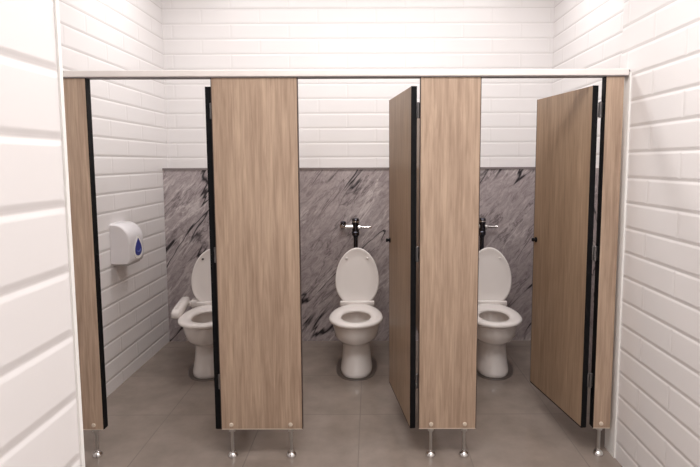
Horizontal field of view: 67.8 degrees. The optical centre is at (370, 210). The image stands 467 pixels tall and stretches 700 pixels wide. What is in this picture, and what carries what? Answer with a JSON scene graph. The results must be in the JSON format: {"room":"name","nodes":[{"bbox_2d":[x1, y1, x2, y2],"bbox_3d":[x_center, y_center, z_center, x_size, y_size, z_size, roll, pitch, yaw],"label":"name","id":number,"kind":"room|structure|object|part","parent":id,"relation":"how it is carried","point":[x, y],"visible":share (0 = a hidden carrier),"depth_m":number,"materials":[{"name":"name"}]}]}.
{"room":"public restroom","nodes":[
{"label":"public restroom","id":0,"kind":"room"},
{"bbox_2d":[0,0,79,466],"bbox_3d":[-0.661,-0.025,-0.253,0.148,3.250,2.500,0,5,0],"label":"wall","id":1,"kind":"structure","parent":0,"point":[39,419],"depth_m":0.90,"materials":[{"name":"white tile"}]},
{"bbox_2d":[53,0,84,466],"bbox_3d":[-0.590,-0.141,0.992,0.014,3.250,0.010,0,5,0],"label":"trim","id":2,"kind":"structure","parent":1,"relation":"attached to","point":[56,2],"depth_m":1.01,"materials":[{"name":"white paint"}]},
{"bbox_2d":[59,0,168,396],"bbox_3d":[-1.836,-0.184,1.490,0.100,3.250,6.200,0,5,0],"label":"wall","id":3,"kind":"structure","parent":0,"point":[129,116],"depth_m":3.83,"materials":[{"name":"white tile"}]},
{"bbox_2d":[109,221,143,265],"bbox_3d":[-1.712,0.227,3.673,0.142,0.293,0.222,0,5,0],"label":"dispenser","id":4,"kind":"object","parent":3,"relation":"attached to","point":[126,237],"visible":1,"depth_m":3.57,"materials":[{"name":"plastic"}]},
{"bbox_2d":[163,169,534,340],"bbox_3d":[-0.099,0.394,4.596,3.366,1.512,0.120,0,5,0],"label":"wall","id":5,"kind":"structure","parent":0,"point":[328,198],"depth_m":4.52,"materials":[{"name":"grey stone"}]},
{"bbox_2d":[162,167,534,169],"bbox_3d":[-0.102,-0.368,4.522,3.366,0.018,0.126,0,5,0],"label":"trim","id":6,"kind":"structure","parent":5,"relation":"on","point":[335,168],"depth_m":4.46,"materials":[{"name":"metal"}]},
{"bbox_2d":[83,340,621,466],"bbox_3d":[-0.097,1.474,1.694,3.566,0.100,6.300,0,5,0],"label":"floor","id":7,"kind":"structure","parent":0,"point":[160,416],"depth_m":3.09,"materials":[{"name":"tile"}]},
{"bbox_2d":[63,78,107,458],"bbox_3d":[-1.596,0.330,2.713,0.364,1.998,0.055,0,5,0],"label":"partition panel","id":8,"kind":"object","parent":7,"relation":"on","point":[77,92],"visible":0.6,"depth_m":2.69,"materials":[{"name":"brown wood"}]},
{"bbox_3d":[-1.472,1.240,2.798,0.032,0.146,0.032,0,5,0],"label":"leg","id":9,"kind":"part","parent":8,"relation":"part of","materials":[{"name":"metal"}]},
{"bbox_2d":[171,249,213,380],"bbox_3d":[-1.268,0.770,3.997,0.461,0.881,0.730,-1,5,-8],"label":"toilet","id":10,"kind":"object","parent":7,"relation":"on","point":[196,323],"visible":0.61,"depth_m":3.90,"materials":[{"name":"white ceramic"}]},
{"bbox_3d":[-1.471,0.748,4.037,0.072,0.084,0.400,-1,5,-8],"label":"control panel","id":11,"kind":"part","parent":10,"relation":"part of","materials":[{"name":"white plastic"}]},
{"bbox_3d":[-1.227,0.791,3.926,0.400,0.029,0.575,-1,5,-8],"label":"seat","id":12,"kind":"part","parent":10,"relation":"part of","materials":[{"name":"white plastic"}]},
{"bbox_3d":[-1.231,1.012,3.976,0.368,0.404,0.566,-1,5,-8],"label":"bowl","id":13,"kind":"part","parent":10,"relation":"part of","materials":[{"name":"white ceramic"}]},
{"bbox_3d":[-1.275,0.535,4.239,0.356,0.458,0.098,-1,5,-8],"label":"lid","id":14,"kind":"part","parent":10,"relation":"part of","materials":[{"name":"white plastic"}]},
{"bbox_2d":[210,77,303,458],"bbox_3d":[-0.580,0.328,2.706,0.435,1.998,0.054,0,5,0],"label":"partition panel","id":15,"kind":"object","parent":7,"relation":"on","point":[256,176],"visible":1,"depth_m":2.68,"materials":[{"name":"brown wood"}]},
{"bbox_2d":[205,87,220,428],"bbox_3d":[-0.825,0.245,2.998,0.073,1.802,0.617,0,5,-1],"label":"door","id":16,"kind":"structure","parent":15,"relation":"attached to","point":[207,89],"depth_m":2.69,"materials":[{"name":"brown wood"}]},
{"bbox_3d":[-0.740,1.238,2.791,0.032,0.146,0.032,0,5,0],"label":"leg","id":17,"kind":"part","parent":15,"relation":"part of","materials":[{"name":"metal"}]},
{"bbox_3d":[-0.577,1.162,2.785,0.431,0.006,0.026,0,5,0],"label":"trim","id":18,"kind":"part","parent":15,"relation":"part of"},
{"bbox_3d":[-0.424,1.237,2.791,0.032,0.146,0.032,0,5,0],"label":"leg","id":19,"kind":"part","parent":15,"relation":"part of","materials":[{"name":"metal"}]},
{"bbox_2d":[63,69,629,79],"bbox_3d":[-0.242,-0.687,2.619,3.079,0.036,0.066,0,5,0],"label":"rail","id":20,"kind":"object","parent":15,"relation":"on","point":[391,73],"visible":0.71,"depth_m":2.59,"materials":[{"name":"white metal"}]},
{"bbox_2d":[329,248,382,380],"bbox_3d":[-0.107,0.766,3.998,0.400,0.881,0.730,0,5,0],"label":"toilet","id":21,"kind":"object","parent":7,"relation":"on","point":[356,323],"visible":1,"depth_m":4.05,"materials":[{"name":"white ceramic"}]},
{"bbox_2d":[340,218,370,247],"bbox_3d":[-0.162,0.409,4.437,0.284,0.699,0.222,4,7,38],"label":"valve","id":22,"kind":"object","parent":21,"relation":"on","point":[355,227],"visible":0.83,"depth_m":4.39,"materials":[{"name":"silver metal"}]},
{"bbox_3d":[-0.049,0.140,4.408,0.116,0.048,0.048,0,5,0],"label":"handle","id":23,"kind":"part","parent":22,"relation":"part of","materials":[{"name":"silver metal"}]},
{"bbox_3d":[-0.107,0.787,3.922,0.400,0.029,0.575,0,5,0],"label":"seat","id":24,"kind":"part","parent":21,"relation":"part of","materials":[{"name":"white plastic"}]},
{"bbox_3d":[-0.107,1.008,3.973,0.368,0.404,0.566,0,5,0],"label":"bowl","id":25,"kind":"part","parent":21,"relation":"part of","materials":[{"name":"white ceramic"}]},
{"bbox_3d":[-0.108,0.531,4.238,0.356,0.458,0.098,0,5,0],"label":"lid","id":26,"kind":"part","parent":21,"relation":"part of","materials":[{"name":"white plastic"}]},
{"bbox_2d":[416,118,419,330],"bbox_3d":[0.407,0.253,3.626,0.050,1.970,1.783,0,5,0],"label":"divider","id":27,"kind":"object","parent":7,"relation":"on","point":[418,119],"visible":0.07,"depth_m":4.34,"materials":[{"name":"brown wood"}]},
{"bbox_2d":[418,77,481,458],"bbox_3d":[0.406,0.324,2.706,0.307,1.998,0.054,0,5,0],"label":"partition panel","id":28,"kind":"object","parent":7,"relation":"on","point":[450,107],"visible":1,"depth_m":2.68,"materials":[{"name":"brown wood"}]},
{"bbox_2d":[386,86,419,427],"bbox_3d":[0.175,0.242,2.993,0.073,1.802,0.622,-1,5,-9],"label":"door","id":29,"kind":"structure","parent":28,"relation":"attached to","point":[404,108],"depth_m":2.86,"materials":[{"name":"brown wood"}]},
{"bbox_3d":[0.324,1.235,2.791,0.032,0.146,0.032,0,5,0],"label":"leg","id":30,"kind":"part","parent":28,"relation":"part of","materials":[{"name":"metal"}]},
{"bbox_3d":[0.409,1.159,2.784,0.303,0.006,0.026,0,5,0],"label":"trim","id":31,"kind":"part","parent":28,"relation":"part of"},
{"bbox_3d":[0.502,1.234,2.791,0.032,0.146,0.032,0,5,0],"label":"leg","id":32,"kind":"part","parent":28,"relation":"part of","materials":[{"name":"metal"}]},
{"bbox_2d":[477,247,521,379],"bbox_3d":[0.937,0.763,3.999,0.400,0.881,0.730,0,5,7],"label":"toilet","id":33,"kind":"object","parent":7,"relation":"on","point":[498,323],"visible":0.81,"depth_m":4.00,"materials":[{"name":"white ceramic"}]},
{"bbox_2d":[479,217,497,249],"bbox_3d":[0.911,0.406,4.437,0.284,0.699,0.222,4,7,38],"label":"valve","id":34,"kind":"object","parent":33,"relation":"on","point":[483,226],"visible":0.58,"depth_m":4.39,"materials":[{"name":"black metal"}]},
{"bbox_3d":[1.024,0.137,4.407,0.116,0.048,0.048,0,5,0],"label":"handle","id":35,"kind":"part","parent":34,"relation":"part of","materials":[{"name":"silver metal"}]},
{"bbox_3d":[0.968,0.528,4.237,0.356,0.458,0.098,0,5,7],"label":"lid","id":36,"kind":"part","parent":33,"relation":"part of","materials":[{"name":"white plastic"}]},
{"bbox_3d":[0.932,1.005,3.974,0.368,0.404,0.566,0,5,7],"label":"bowl","id":37,"kind":"part","parent":33,"relation":"part of","materials":[{"name":"white ceramic"}]},
{"bbox_3d":[0.927,0.784,3.924,0.400,0.029,0.575,0,5,7],"label":"seat","id":38,"kind":"part","parent":33,"relation":"part of","materials":[{"name":"white plastic"}]},
{"bbox_2d":[589,76,623,456],"bbox_3d":[1.228,0.321,2.712,0.095,1.998,0.055,0,5,0],"label":"partition panel","id":39,"kind":"object","parent":7,"relation":"on","point":[612,97],"visible":0.99,"depth_m":2.68,"materials":[{"name":"brown wood"}]},
{"bbox_2d":[530,85,603,427],"bbox_3d":[1.095,0.239,2.992,0.074,1.802,0.623,-1,5,-10],"label":"door","id":40,"kind":"structure","parent":39,"relation":"attached to","point":[564,251],"depth_m":2.92,"materials":[{"name":"brown wood"}]},
{"bbox_3d":[1.228,1.231,2.797,0.032,0.146,0.032,0,5,0],"label":"leg","id":41,"kind":"part","parent":39,"relation":"part of","materials":[{"name":"metal"}]},
{"bbox_2d":[161,0,554,167],"bbox_3d":[-0.102,-0.482,4.625,3.566,3.250,0.100,0,5,0],"label":"wall","id":42,"kind":"structure","parent":0,"point":[343,122],"depth_m":4.50,"materials":[{"name":"white tile"}]},
{"bbox_2d":[552,0,623,167],"bbox_3d":[1.630,-0.195,1.488,0.100,3.250,6.200,0,5,0],"label":"wall","id":43,"kind":"structure","parent":0,"point":[588,34],"depth_m":3.80,"materials":[{"name":"white tile"}]},
{"bbox_2d":[588,168,598,372],"bbox_3d":[1.568,0.465,3.674,0.030,1.530,1.730,0,5,0],"label":"wall","id":44,"kind":"structure","parent":0,"point":[597,169],"depth_m":3.62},
{"bbox_2d":[615,0,699,466],"bbox_3d":[1.440,-0.113,0.617,0.280,3.250,4.250,0,5,0],"label":"wall","id":45,"kind":"structure","parent":0,"point":[658,409],"depth_m":2.31,"materials":[{"name":"white tile"}]},
{"bbox_2d":[604,71,631,457],"bbox_3d":[1.300,0.308,2.734,0.012,2.020,0.112,0,5,0],"label":"trim","id":46,"kind":"structure","parent":45,"relation":"attached to","point":[610,433],"depth_m":2.70,"materials":[{"name":"white paint"}]}
]}

